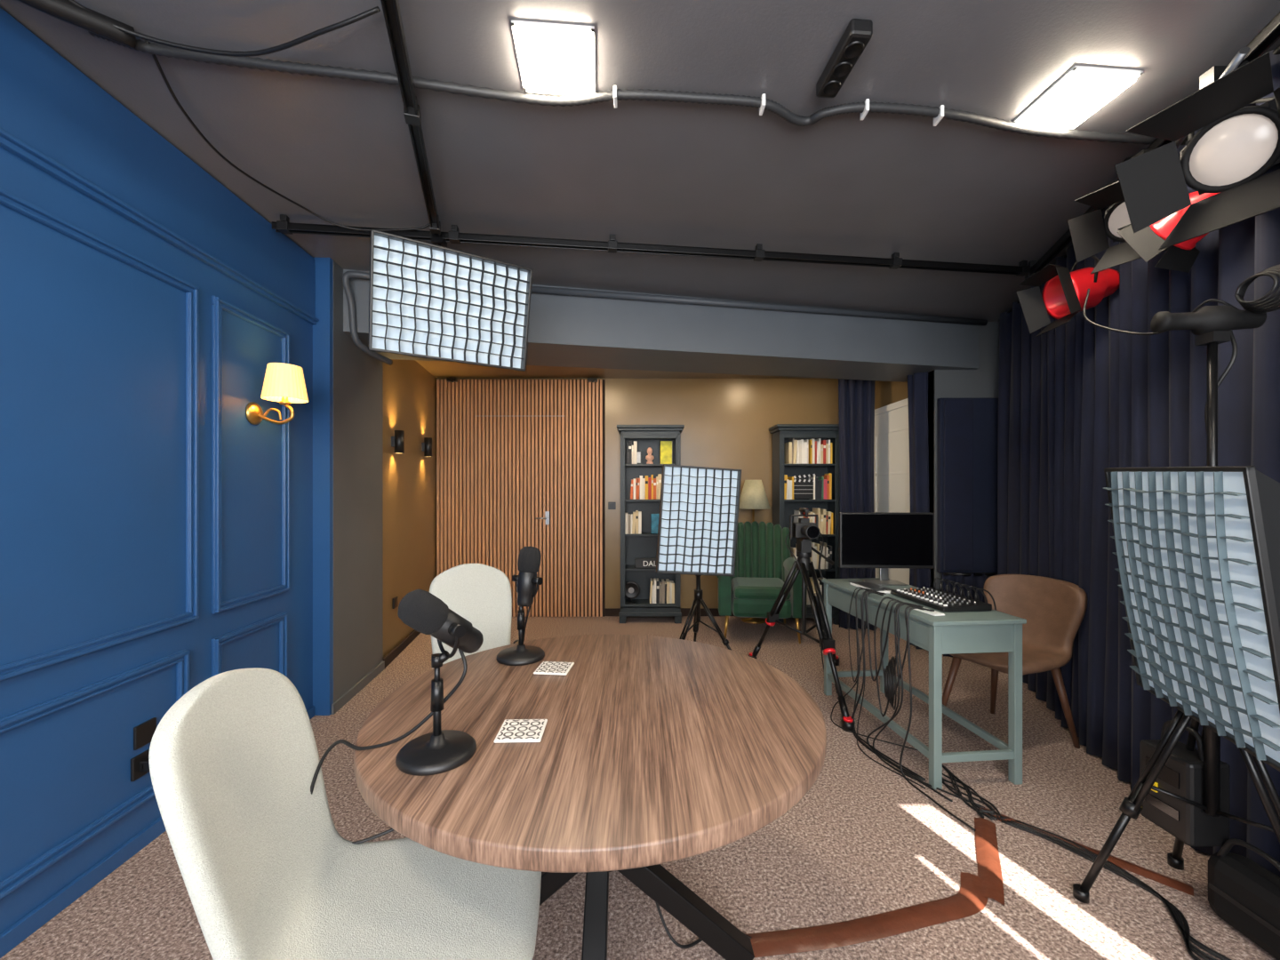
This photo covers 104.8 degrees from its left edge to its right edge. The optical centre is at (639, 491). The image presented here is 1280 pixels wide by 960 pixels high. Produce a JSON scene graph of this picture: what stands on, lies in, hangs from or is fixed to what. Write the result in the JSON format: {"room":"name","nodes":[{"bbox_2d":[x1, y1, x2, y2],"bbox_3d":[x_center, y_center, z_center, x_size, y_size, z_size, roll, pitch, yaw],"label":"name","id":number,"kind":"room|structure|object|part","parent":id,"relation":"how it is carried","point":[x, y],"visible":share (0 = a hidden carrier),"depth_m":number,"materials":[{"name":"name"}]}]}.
{"room":"studio","nodes":[
{"label":"studio","id":0,"kind":"room"},
{"bbox_2d":[0,146,312,934],"bbox_3d":[-1.988,-0.030,0.701,0.400,2.720,4.441,0,0,-4],"label":"wall","id":1,"kind":"structure","parent":0,"point":[92,344],"depth_m":1.72,"materials":[{"name":"blue paint"}]},
{"bbox_2d":[0,648,189,899],"bbox_3d":[-1.817,0.905,1.318,0.026,0.510,1.440,0,0,-4],"label":"trim","id":2,"kind":"structure","parent":1,"relation":"attached to","point":[14,881],"depth_m":1.64,"materials":[{"name":"blue paint"}]},
{"bbox_2d":[0,187,198,680],"bbox_3d":[-1.819,-0.163,1.340,0.026,1.405,1.485,0,0,-4],"label":"trim","id":3,"kind":"structure","parent":1,"relation":"attached to","point":[7,199],"depth_m":1.95,"materials":[{"name":"blue paint"}]},
{"bbox_2d":[130,717,156,781],"bbox_3d":[-1.843,0.965,1.852,0.050,0.195,0.095,0,0,-4],"label":"wall outlet","id":4,"kind":"object","parent":1,"relation":"attached to","point":[143,733],"visible":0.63,"depth_m":1.83,"materials":[{"name":"black plastic"}]},
{"bbox_2d":[0,705,314,958],"bbox_3d":[-1.779,1.300,0.699,0.016,0.060,4.460,0,0,-4],"label":"baseboard","id":5,"kind":"structure","parent":1,"relation":"attached to","point":[40,916],"depth_m":1.61,"materials":[{"name":"blue paint"}]},
{"bbox_2d":[0,7,319,324],"bbox_3d":[-1.767,-1.185,0.700,0.040,0.390,4.460,0,0,-4],"label":"crown molding","id":6,"kind":"structure","parent":1,"relation":"attached to","point":[53,117],"depth_m":1.78,"materials":[{"name":"blue paint"}]},
{"bbox_2d":[211,612,287,678],"bbox_3d":[-1.894,0.905,2.420,0.026,0.510,0.490,0,0,-4],"label":"trim","id":7,"kind":"structure","parent":1,"relation":"attached to","point":[217,643],"depth_m":2.44,"materials":[{"name":"blue paint"}]},
{"bbox_2d":[211,296,290,614],"bbox_3d":[-1.895,-0.163,2.430,0.026,1.405,0.510,0,0,-4],"label":"trim","id":8,"kind":"structure","parent":1,"relation":"attached to","point":[218,304],"depth_m":2.21,"materials":[{"name":"blue paint"}]},
{"bbox_2d":[245,362,308,424],"bbox_3d":[-1.785,-0.475,2.443,0.246,0.290,0.193,0,0,-4],"label":"wall sconce","id":9,"kind":"object","parent":1,"relation":"attached to","point":[284,384],"visible":1,"depth_m":2.40,"materials":[{"name":"gold metal"}]},
{"bbox_3d":[-1.812,-0.407,2.441,0.193,0.155,0.110,0,0,-4],"label":"brass arm","id":10,"kind":"part","parent":9,"relation":"part of","materials":[{"name":"brown metal"}]},
{"bbox_3d":[-1.759,-0.537,2.445,0.193,0.165,0.193,0,0,-4],"label":"lamp shade","id":11,"kind":"part","parent":9,"relation":"part of","materials":[{"name":"yellow fabric"}]},
{"bbox_2d":[312,257,333,715],"bbox_3d":[-1.893,-0.030,2.945,0.102,2.720,0.030,0,0,0],"label":"wall","id":12,"kind":"structure","parent":0,"point":[323,331],"depth_m":2.93,"materials":[{"name":"blue paint"}]},
{"bbox_2d":[333,260,382,703],"bbox_3d":[-2.095,-0.030,3.330,0.510,2.720,0.740,0,0,0],"label":"wall pillar","id":13,"kind":"structure","parent":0,"point":[357,375],"depth_m":3.25,"materials":[{"name":"paint"}]},
{"bbox_2d":[331,661,384,714],"bbox_3d":[-1.877,1.300,3.320,0.105,0.060,0.760,0,0,0],"label":"baseboard","id":14,"kind":"structure","parent":13,"relation":"attached to","point":[364,681],"depth_m":3.24,"materials":[{"name":"grey wood"}]},
{"bbox_2d":[382,359,436,658],"bbox_3d":[-2.115,0.050,4.483,0.100,2.560,1.636,0,0,-8],"label":"wall","id":15,"kind":"structure","parent":0,"point":[409,390],"depth_m":4.31,"materials":[{"name":"brown paint"}]},
{"bbox_2d":[392,596,397,608],"bbox_3d":[-1.984,0.900,4.000,0.014,0.085,0.085,0,0,-8],"label":"wall outlet","id":16,"kind":"object","parent":15,"relation":"attached to","point":[395,599],"visible":1,"depth_m":3.98,"materials":[{"name":"black plastic"}]},
{"bbox_2d":[391,430,404,453],"bbox_3d":[-1.947,-0.400,3.969,0.093,0.180,0.072,0,0,-8],"label":"sconce","id":17,"kind":"object","parent":15,"relation":"attached to","point":[397,441],"visible":1,"depth_m":3.94,"materials":[{"name":"black metal"}]},
{"bbox_2d":[382,629,420,668],"bbox_3d":[-2.042,1.295,4.450,0.020,0.070,1.521,0,0,-9],"label":"baseboard","id":18,"kind":"structure","parent":15,"relation":"attached to","point":[399,648],"depth_m":4.06,"materials":[{"name":"brown wood"}]},
{"bbox_2d":[421,437,431,456],"bbox_3d":[-2.062,-0.430,4.779,0.093,0.180,0.072,0,0,-8],"label":"sconce","id":19,"kind":"object","parent":15,"relation":"attached to","point":[427,445],"visible":1,"depth_m":4.75,"materials":[{"name":"black metal"}]},
{"bbox_2d":[415,360,821,378],"bbox_3d":[0.150,-1.270,4.530,4.900,0.120,1.740,0,0,0],"label":"ceiling","id":20,"kind":"structure","parent":0,"point":[438,369],"depth_m":5.11,"materials":[{"name":"paint"}]},
{"bbox_2d":[838,378,875,630],"bbox_3d":[2.095,0.074,4.753,0.354,2.492,0.083,0,0,12],"label":"curtain","id":21,"kind":"object","parent":20,"relation":"hanging from","point":[856,397],"visible":0.61,"depth_m":4.75,"materials":[{"name":"blue fabric"}]},
{"bbox_2d":[436,378,839,607],"bbox_3d":[0.150,0.030,5.330,4.900,2.600,0.100,0,0,0],"label":"wall","id":22,"kind":"structure","parent":0,"point":[727,422],"depth_m":5.28,"materials":[{"name":"brown paint"}]},
{"bbox_2d":[436,377,602,616],"bbox_3d":[-1.276,0.068,5.204,1.754,2.515,0.088,0,0,0],"label":"slats","id":23,"kind":"object","parent":22,"relation":"attached to","point":[466,383],"depth_m":5.22,"materials":[{"name":"brown wood"}]},
{"bbox_3d":[-1.240,-1.170,5.192,1.580,0.040,0.065,0,0,0],"label":"top brackets","id":24,"kind":"part","parent":23,"relation":"part of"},
{"bbox_2d":[536,511,549,524],"bbox_3d":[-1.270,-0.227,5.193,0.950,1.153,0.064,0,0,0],"label":"door handle","id":25,"kind":"object","parent":23,"relation":"attached to","point":[547,517],"visible":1,"depth_m":5.22,"materials":[{"name":"silver metal"}]},
{"bbox_2d":[440,379,605,616],"bbox_3d":[-1.270,0.070,5.262,1.790,2.520,0.030,0,0,0],"label":"backing","id":26,"kind":"object","parent":22,"relation":"attached to","point":[604,380],"visible":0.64,"depth_m":5.25,"materials":[{"name":"black fabric"}]},
{"bbox_2d":[608,502,615,509],"bbox_3d":[-0.300,0.150,5.268,0.080,0.080,0.017,0,0,0],"label":"light switch","id":27,"kind":"object","parent":22,"relation":"attached to","point":[611,505],"visible":1,"depth_m":5.26,"materials":[{"name":"black plastic"}]},
{"bbox_2d":[604,608,734,615],"bbox_3d":[1.000,1.290,5.272,2.800,0.080,0.016,0,0,0],"label":"baseboard","id":28,"kind":"structure","parent":22,"relation":"attached to","point":[608,612],"depth_m":5.26,"materials":[{"name":"black wood"}]},
{"bbox_2d":[0,616,1277,959],"bbox_3d":[0.400,1.380,1.900,6.200,0.100,7.400,0,0,0],"label":"floor","id":29,"kind":"structure","parent":0,"point":[863,841],"depth_m":1.78,"materials":[{"name":"carpet"}]},
{"bbox_2d":[148,668,541,959],"bbox_3d":[-0.539,0.849,1.018,0.654,0.967,0.465,0,0,-8],"label":"upholstered chair","id":30,"kind":"object","parent":29,"relation":"on","point":[267,870],"visible":0.91,"depth_m":0.97,"materials":[{"name":"beige fabric"}]},
{"bbox_2d":[429,563,511,669],"bbox_3d":[-0.739,0.849,2.241,0.465,0.967,0.654,0,0,-25],"label":"upholstered chair","id":31,"kind":"object","parent":29,"relation":"on","point":[480,594],"visible":0.3,"depth_m":2.46,"materials":[{"name":"beige fabric"}]},
{"bbox_2d":[353,634,826,959],"bbox_3d":[-0.116,0.966,1.405,1.210,0.771,1.210,0,0,0],"label":"round table","id":32,"kind":"object","parent":29,"relation":"on","point":[652,751],"visible":0.97,"depth_m":1.12,"materials":[{"name":"brown wood"}]},
{"bbox_2d":[395,589,483,775],"bbox_3d":[-0.443,0.393,1.083,0.170,0.373,0.168,0,0,0],"label":"microphone","id":33,"kind":"object","parent":32,"relation":"on","point":[438,751],"depth_m":1.05,"materials":[{"name":"black metal"}]},
{"bbox_2d":[493,719,547,743],"bbox_3d":[-0.285,0.576,1.190,0.108,0.007,0.108,0,0,-2],"label":"coaster","id":34,"kind":"object","parent":32,"relation":"on","point":[511,730],"visible":1,"depth_m":1.18,"materials":[{"name":"white ceramic"}]},
{"bbox_2d":[496,546,544,665],"bbox_3d":[-0.415,0.386,1.720,0.164,0.386,0.164,0,0,0],"label":"microphone","id":35,"kind":"object","parent":32,"relation":"on","point":[527,582],"depth_m":1.69,"materials":[{"name":"black metal"}]},
{"bbox_2d":[310,606,751,948],"bbox_3d":[-0.297,0.834,1.344,0.967,0.991,0.852,0,0,30],"label":"cable","id":36,"kind":"object","parent":32,"relation":"on","point":[344,741],"visible":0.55,"depth_m":1.12,"materials":[{"name":"black rubber"}]},
{"bbox_2d":[533,661,574,675],"bbox_3d":[-0.280,0.576,1.610,0.108,0.007,0.108,0,0,6],"label":"coaster","id":37,"kind":"object","parent":32,"relation":"on","point":[546,668],"visible":1,"depth_m":1.60,"materials":[{"name":"white ceramic"}]},
{"bbox_2d":[616,424,684,623],"bbox_3d":[0.105,0.330,5.105,0.680,2.000,0.330,0,0,0],"label":"bookcase","id":38,"kind":"object","parent":29,"relation":"on","point":[660,595],"visible":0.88,"depth_m":5.02,"materials":[{"name":"paint"}]},
{"bbox_2d":[624,581,639,603],"bbox_3d":[-0.086,1.030,5.058,0.164,0.220,0.100,0,0,25],"label":"loudspeaker","id":39,"kind":"object","parent":38,"relation":"in","point":[632,589],"visible":0.88,"depth_m":5.05,"materials":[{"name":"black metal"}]},
{"bbox_2d":[636,450,641,463],"bbox_3d":[-0.060,-0.350,5.069,0.160,0.140,0.018,0,0,0],"label":"photo frame","id":40,"kind":"object","parent":38,"relation":"in","point":[638,452],"visible":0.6,"depth_m":5.06,"materials":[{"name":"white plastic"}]},
{"bbox_2d":[636,452,640,463],"bbox_3d":[-0.060,-0.350,5.061,0.130,0.110,0.003,0,0,0],"label":"picture","id":41,"kind":"object","parent":40,"relation":"attached to","point":[638,454],"depth_m":5.06},
{"bbox_2d":[634,558,656,567],"bbox_3d":[0.080,0.730,5.018,0.260,0.100,0.034,0,0,0],"label":"name sign","id":42,"kind":"object","parent":38,"relation":"in","point":[639,563],"visible":0.88,"depth_m":5.01,"materials":[{"name":"black plastic"}]},
{"bbox_2d":[645,447,654,463],"bbox_3d":[0.100,-0.367,5.070,0.090,0.175,0.090,0,0,0],"label":"figurine","id":43,"kind":"object","parent":38,"relation":"on","point":[649,457],"visible":0.89,"depth_m":5.04,"materials":[{"name":"ceramic"}]},
{"bbox_2d":[624,440,674,603],"bbox_3d":[0.099,0.313,5.104,0.507,1.655,0.170,0,0,0],"label":"books","id":44,"kind":"object","parent":38,"relation":"on","point":[660,592],"depth_m":5.02,"materials":[{"name":"multicoloured paper"}]},
{"bbox_3d":[0.105,0.310,5.252,0.580,1.800,0.012,0,0,0],"label":"panel","id":45,"kind":"part","parent":38,"relation":"part of","materials":[{"name":"paint"}]},
{"bbox_2d":[651,513,659,533],"bbox_3d":[0.191,0.330,5.080,0.152,0.200,0.030,0,0,0],"label":"book","id":46,"kind":"object","parent":38,"relation":"in","point":[654,516],"visible":0.51,"depth_m":5.07,"materials":[{"name":"blue paper"}]},
{"bbox_2d":[660,440,671,463],"bbox_3d":[0.271,-0.400,5.100,0.122,0.240,0.040,0,0,0],"label":"books","id":47,"kind":"object","parent":38,"relation":"in","point":[666,446],"visible":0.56,"depth_m":5.08,"materials":[{"name":"yellow paper"}]},
{"bbox_2d":[656,464,741,650],"bbox_3d":[0.507,0.573,3.603,0.541,1.508,0.929,0,0,21],"label":"light","id":48,"kind":"object","parent":29,"relation":"on","point":[700,506],"visible":0.95,"depth_m":3.31,"materials":[{"name":"fabric"}]},
{"bbox_2d":[658,466,737,573],"bbox_3d":[0.390,0.194,3.322,0.549,0.729,0.027,0,0,-6],"label":"diffuser","id":49,"kind":"object","parent":48,"relation":"attached to","point":[713,550],"depth_m":3.31,"materials":[{"name":"fabric"}]},
{"bbox_2d":[739,480,770,623],"bbox_3d":[1.170,0.605,5.090,0.344,1.451,0.344,0,0,0],"label":"floor lamp","id":50,"kind":"object","parent":29,"relation":"on","point":[753,496],"visible":0.73,"depth_m":4.99,"materials":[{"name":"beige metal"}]},
{"bbox_3d":[1.170,0.730,5.090,0.260,1.200,0.260,0,0,0],"label":"stem","id":51,"kind":"part","parent":50,"relation":"part of","materials":[{"name":"gold metal"}]},
{"bbox_3d":[1.170,0.028,5.090,0.344,0.296,0.344,0,0,0],"label":"lampshade","id":52,"kind":"part","parent":50,"relation":"part of","materials":[{"name":"beige fabric"}]},
{"bbox_2d":[716,520,808,643],"bbox_3d":[1.126,0.817,4.702,0.810,1.029,0.786,0,0,8],"label":"velvet armchair","id":53,"kind":"object","parent":29,"relation":"on","point":[764,563],"visible":0.66,"depth_m":4.68,"materials":[{"name":"green fabric"}]},
{"bbox_2d":[731,576,791,599],"bbox_3d":[1.110,0.900,4.591,0.500,0.120,0.560,0,0,8],"label":"seat cushion","id":54,"kind":"object","parent":53,"relation":"on","point":[742,588],"depth_m":4.36,"materials":[{"name":"green fabric"}]},
{"bbox_3d":[1.114,1.030,4.620,0.520,0.180,0.600,0,0,8],"label":"seat","id":55,"kind":"part","parent":53,"relation":"part of","materials":[{"name":"green fabric"}]},
{"bbox_2d":[748,508,855,732],"bbox_3d":[1.190,0.723,3.310,0.688,1.214,1.168,0,0,0],"label":"camera tripod","id":56,"kind":"object","parent":29,"relation":"on","point":[802,530],"visible":0.97,"depth_m":3.35,"materials":[{"name":"black metal"}]},
{"bbox_3d":[1.130,0.265,3.221,0.080,0.080,0.004,0,0,0],"label":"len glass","id":57,"kind":"part","parent":56,"relation":"part of","materials":[{"name":"black glass"}]},
{"bbox_2d":[768,424,839,624],"bbox_3d":[1.700,0.330,5.055,0.680,2.000,0.330,0,0,0],"label":"bookcase","id":58,"kind":"object","parent":29,"relation":"on","point":[797,449],"visible":0.54,"depth_m":4.97,"materials":[{"name":"paint"}]},
{"bbox_2d":[792,473,815,498],"bbox_3d":[1.660,-0.053,4.987,0.242,0.257,0.018,0,0,0],"label":"clapperboard","id":59,"kind":"object","parent":58,"relation":"in","point":[803,488],"visible":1,"depth_m":4.98,"materials":[{"name":"black plastic"}]},
{"bbox_3d":[1.700,0.310,5.202,0.580,1.800,0.012,0,0,0],"label":"panel","id":60,"kind":"part","parent":58,"relation":"part of","materials":[{"name":"paint"}]},
{"bbox_2d":[784,438,832,604],"bbox_3d":[1.689,0.297,5.054,0.517,1.686,0.170,0,0,0],"label":"books","id":61,"kind":"object","parent":58,"relation":"on","point":[813,451],"depth_m":4.97,"materials":[{"name":"multicoloured paper"}]},
{"bbox_2d":[830,587,1009,831],"bbox_3d":[1.305,0.938,2.468,0.324,0.789,1.038,0,0,-17],"label":"cable bundle","id":62,"kind":"object","parent":29,"relation":"on","point":[890,672],"visible":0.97,"depth_m":2.42,"materials":[{"name":"black rubber"}]},
{"bbox_2d":[821,577,1026,789],"bbox_3d":[1.474,0.954,2.745,0.450,0.752,1.080,0,0,-5],"label":"desk","id":63,"kind":"object","parent":29,"relation":"on","point":[972,631],"visible":0.78,"depth_m":2.24,"materials":[{"name":"paint"}]},
{"bbox_2d":[849,581,894,593],"bbox_3d":[1.376,0.567,2.927,0.120,0.020,0.280,0,0,-7],"label":"keyboard","id":64,"kind":"object","parent":63,"relation":"on","point":[868,585],"visible":0.93,"depth_m":2.90,"materials":[{"name":"white plastic"}]},
{"bbox_2d":[838,512,934,585],"bbox_3d":[1.532,0.354,3.100,0.570,0.446,0.150,0,0,3],"label":"computer monitor","id":65,"kind":"object","parent":63,"relation":"on","point":[882,540],"visible":0.9,"depth_m":3.05,"materials":[{"name":"black plastic"}]},
{"bbox_2d":[912,607,944,615],"bbox_3d":[1.377,0.572,2.354,0.060,0.009,0.140,0,0,-11],"label":"smartphone","id":66,"kind":"object","parent":63,"relation":"on","point":[933,613],"visible":0.66,"depth_m":2.31,"materials":[{"name":"white plastic"}]},
{"bbox_2d":[890,576,996,611],"bbox_3d":[1.582,0.577,2.575,0.313,0.204,0.420,0,0,-5],"label":"mixer","id":67,"kind":"object","parent":63,"relation":"on","point":[939,599],"visible":0.88,"depth_m":2.51,"materials":[{"name":"black plastic"}]},
{"bbox_2d":[942,572,997,657],"bbox_3d":[2.634,0.984,3.926,0.431,0.672,0.045,0,0,8],"label":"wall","id":68,"kind":"structure","parent":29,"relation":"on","point":[975,580],"depth_m":3.93,"materials":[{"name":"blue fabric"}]},
{"bbox_3d":[2.635,0.660,3.925,0.413,0.024,0.024,0,0,7],"label":"rail","id":69,"kind":"part","parent":68,"relation":"part of","materials":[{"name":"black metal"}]},
{"bbox_2d":[746,806,1193,957],"bbox_3d":[1.049,1.324,1.765,1.578,0.008,0.512,0,0,-8],"label":"tape","id":70,"kind":"object","parent":29,"relation":"on","point":[972,898],"visible":0.98,"depth_m":1.55,"materials":[{"name":"brown plastic"}]},
{"bbox_2d":[942,574,1087,748],"bbox_3d":[2.016,0.905,2.691,0.600,0.856,0.511,0,0,-22],"label":"leather chair","id":71,"kind":"object","parent":29,"relation":"on","point":[1053,610],"visible":0.76,"depth_m":2.67,"materials":[{"name":"brown leather"}]},
{"bbox_2d":[976,808,1231,959],"bbox_3d":[1.598,1.320,1.637,0.237,0.012,0.907,0,0,-21],"label":"floor cables","id":72,"kind":"object","parent":29,"relation":"on","point":[1175,913],"visible":0.98,"depth_m":1.68,"materials":[{"name":"black rubber"}]},
{"bbox_2d":[1072,342,1279,903],"bbox_3d":[1.671,0.439,1.442,0.592,1.777,0.656,0,0,0],"label":"light","id":73,"kind":"object","parent":29,"relation":"on","point":[1197,552],"visible":0.94,"depth_m":1.31,"materials":[{"name":"fabric"}]},
{"bbox_2d":[1082,264,1279,433],"bbox_3d":[1.727,-0.471,1.668,0.253,0.703,0.672,0,0,0],"label":"cable","id":74,"kind":"object","parent":73,"relation":"attached to","point":[1211,324],"visible":0.98,"depth_m":1.48,"materials":[{"name":"black rubber"}]},
{"bbox_2d":[1139,720,1230,846],"bbox_3d":[1.757,0.926,1.600,0.136,0.348,0.160,0,0,0],"label":"equipment case","id":75,"kind":"object","parent":73,"relation":"attached to","point":[1182,774],"visible":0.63,"depth_m":1.54,"materials":[{"name":"black plastic"}]},
{"bbox_3d":[1.694,0.960,1.600,0.004,0.150,0.100,0,0,0],"label":"panel","id":76,"kind":"part","parent":75,"relation":"part of","materials":[{"name":"black plastic"}]},
{"bbox_2d":[1117,472,1279,762],"bbox_3d":[1.521,0.288,1.370,0.099,0.713,0.539,0,0,17],"label":"diffuser","id":77,"kind":"object","parent":73,"relation":"attached to","point":[1199,564],"depth_m":1.27,"materials":[{"name":"fabric"}]},
{"bbox_2d":[1208,838,1279,959],"bbox_3d":[1.827,1.176,1.430,0.125,0.288,0.260,0,0,0],"label":"equipment bag","id":78,"kind":"object","parent":29,"relation":"on","point":[1244,893],"visible":1,"depth_m":1.45,"materials":[{"name":"black fabric"}]},
{"bbox_2d":[0,0,1279,322],"bbox_3d":[0.400,-1.440,1.900,6.200,0.100,7.400,0,0,0],"label":"ceiling","id":79,"kind":"structure","parent":0,"point":[879,185],"depth_m":1.89,"materials":[{"name":"paint"}]},
{"bbox_2d":[16,0,429,231],"bbox_3d":[-1.257,-1.344,1.798,1.037,0.088,1.421,0,0,0],"label":"cable","id":80,"kind":"object","parent":79,"relation":"hanging from","point":[70,12],"depth_m":1.44,"materials":[{"name":"black rubber"}]},
{"bbox_2d":[380,0,440,235],"bbox_3d":[-0.803,-1.348,1.740,0.051,0.080,1.653,0,0,-17],"label":"ceiling track","id":81,"kind":"object","parent":79,"relation":"attached to","point":[390,8],"depth_m":1.68,"materials":[{"name":"black metal"}]},
{"bbox_2d":[368,229,533,371],"bbox_3d":[-1.015,-0.986,2.596,0.737,0.688,0.577,0,0,-31],"label":"light","id":82,"kind":"object","parent":79,"relation":"hanging from","point":[437,301],"visible":1,"depth_m":2.40,"materials":[{"name":"fabric"}]},
{"bbox_2d":[511,20,595,95],"bbox_3d":[-0.268,-1.376,1.585,0.245,0.025,0.245,0,0,-5],"label":"ceiling light","id":83,"kind":"object","parent":79,"relation":"attached to","point":[550,60],"depth_m":1.55,"materials":[{"name":"white plastic"}]},
{"bbox_2d":[88,31,1157,144],"bbox_3d":[0.187,-1.362,1.686,3.628,0.044,0.495,0,0,0],"label":"conduit","id":84,"kind":"object","parent":79,"relation":"attached to","point":[614,95],"depth_m":1.71,"materials":[{"name":"grey metal"}]},
{"bbox_2d":[272,214,1031,276],"bbox_3d":[0.260,-1.348,2.730,4.230,0.080,0.054,0,0,-7],"label":"ceiling pipe","id":85,"kind":"object","parent":79,"relation":"attached to","point":[284,226],"depth_m":2.70,"materials":[{"name":"black metal"}]},
{"bbox_2d":[343,269,978,382],"bbox_3d":[0.416,-1.195,3.860,4.851,0.390,0.634,0,0,-11],"label":"beam","id":86,"kind":"structure","parent":79,"relation":"attached to","point":[564,331],"depth_m":3.66,"materials":[{"name":"grey paint"}]},
{"bbox_2d":[907,371,930,648],"bbox_3d":[2.346,0.074,4.166,0.086,2.492,0.195,0,0,-34],"label":"curtain","id":87,"kind":"object","parent":86,"relation":"hanging from","point":[917,383],"visible":0.51,"depth_m":4.15,"materials":[{"name":"blue fabric"}]},
{"bbox_2d":[342,271,987,365],"bbox_3d":[0.447,-1.126,3.660,4.693,0.511,0.407,0,0,-12],"label":"pipe","id":88,"kind":"object","parent":79,"relation":"attached to","point":[347,276],"visible":0.67,"depth_m":3.45,"materials":[{"name":"grey metal"}]},
{"bbox_2d":[816,18,872,98],"bbox_3d":[0.640,-1.357,1.560,0.070,0.055,0.240,0,0,-5],"label":"power strip","id":89,"kind":"object","parent":79,"relation":"attached to","point":[859,32],"visible":1,"depth_m":1.52,"materials":[{"name":"black plastic"}]},
{"bbox_2d":[1016,255,1119,336],"bbox_3d":[2.091,-1.046,2.379,0.407,0.538,0.288,0,0,0],"label":"spotlight","id":90,"kind":"object","parent":79,"relation":"hanging from","point":[1065,291],"visible":0.82,"depth_m":2.34,"materials":[{"name":"red metal"}]},
{"bbox_2d":[1012,65,1143,128],"bbox_3d":[1.530,-1.376,1.740,0.245,0.025,0.245,0,0,-5],"label":"ceiling light","id":91,"kind":"object","parent":79,"relation":"attached to","point":[1081,94],"depth_m":1.71,"materials":[{"name":"white plastic"}]},
{"bbox_2d":[1067,149,1167,273],"bbox_3d":[1.889,-1.092,1.902,0.370,0.447,0.297,0,0,-31],"label":"stage light","id":92,"kind":"object","parent":79,"relation":"hanging from","point":[1089,233],"visible":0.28,"depth_m":1.94,"materials":[{"name":"black metal"}]},
{"bbox_2d":[997,44,1279,877],"bbox_3d":[2.359,-0.026,2.568,0.146,2.692,2.903,0,0,21],"label":"curtain","id":93,"kind":"object","parent":79,"relation":"hanging from","point":[1078,399],"visible":0.61,"depth_m":2.33,"materials":[{"name":"blue fabric"}]},
{"bbox_3d":[2.360,-1.360,2.570,0.024,0.024,2.879,0,0,20],"label":"rail","id":94,"kind":"part","parent":93,"relation":"part of","materials":[{"name":"black metal"}]},
{"bbox_2d":[1024,11,1279,279],"bbox_3d":[2.040,-1.341,2.060,0.052,0.095,2.037,0,0,19],"label":"ceiling track","id":95,"kind":"object","parent":79,"relation":"attached to","point":[1269,35],"depth_m":1.51,"materials":[{"name":"black metal"}]},
{"bbox_2d":[1117,131,1218,272],"bbox_3d":[1.927,-1.056,1.731,0.223,0.517,0.315,0,0,-15],"label":"spotlight","id":96,"kind":"object","parent":79,"relation":"hanging from","point":[1147,242],"visible":0.28,"depth_m":1.75,"materials":[{"name":"red metal"}]},
{"bbox_2d":[1114,51,1279,250],"bbox_3d":[1.799,-1.054,1.500,0.448,0.522,0.396,0,0,-20],"label":"stage light","id":97,"kind":"object","parent":79,"relation":"hanging from","point":[1235,145],"visible":1,"depth_m":1.50,"materials":[{"name":"black metal"}]},
{"bbox_2d":[1175,46,1250,149],"bbox_3d":[1.821,-1.249,1.610,0.051,0.142,0.416,0,0,19],"label":"pole","id":98,"kind":"object","parent":79,"relation":"attached to","point":[1215,73],"visible":0.36,"depth_m":1.53,"materials":[{"name":"silver metal"}]},
{"bbox_2d":[874,369,934,587],"bbox_3d":[2.470,0.030,4.680,0.100,2.600,1.240,0,0,0],"label":"wall","id":99,"kind":"structure","parent":0,"point":[886,393],"depth_m":4.49,"materials":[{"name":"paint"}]},
{"bbox_2d":[873,405,908,584],"bbox_3d":[2.402,0.280,4.680,0.030,2.100,0.820,0,0,0],"label":"window","id":100,"kind":"structure","parent":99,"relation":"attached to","point":[892,448],"depth_m":4.64,"materials":[{"name":"white"}]},
{"bbox_2d":[874,398,910,584],"bbox_3d":[2.390,0.250,4.685,0.030,2.160,0.910,0,0,0],"label":"trim","id":101,"kind":"structure","parent":99,"relation":"attached to","point":[903,403],"depth_m":4.70,"materials":[{"name":"white"}]},
{"bbox_2d":[928,322,999,590],"bbox_3d":[2.860,-0.030,4.100,0.880,2.720,0.100,0,0,0],"label":"wall","id":102,"kind":"structure","parent":0,"point":[982,382],"depth_m":4.05,"materials":[{"name":"grey paint"}]},
{"bbox_3d":[2.537,-0.030,2.548,1.214,2.720,3.065,0,0,0],"label":"wall","id":103,"kind":"structure","parent":0,"visible":0},
{"bbox_2d":[936,398,998,573],"bbox_3d":[2.720,-0.050,4.006,0.580,1.420,0.067,0,0,0],"label":"acoustic panel","id":104,"kind":"object","parent":103,"relation":"attached to","point":[967,428],"visible":0.8,"depth_m":3.99,"materials":[{"name":"blue fabric"}]}
]}

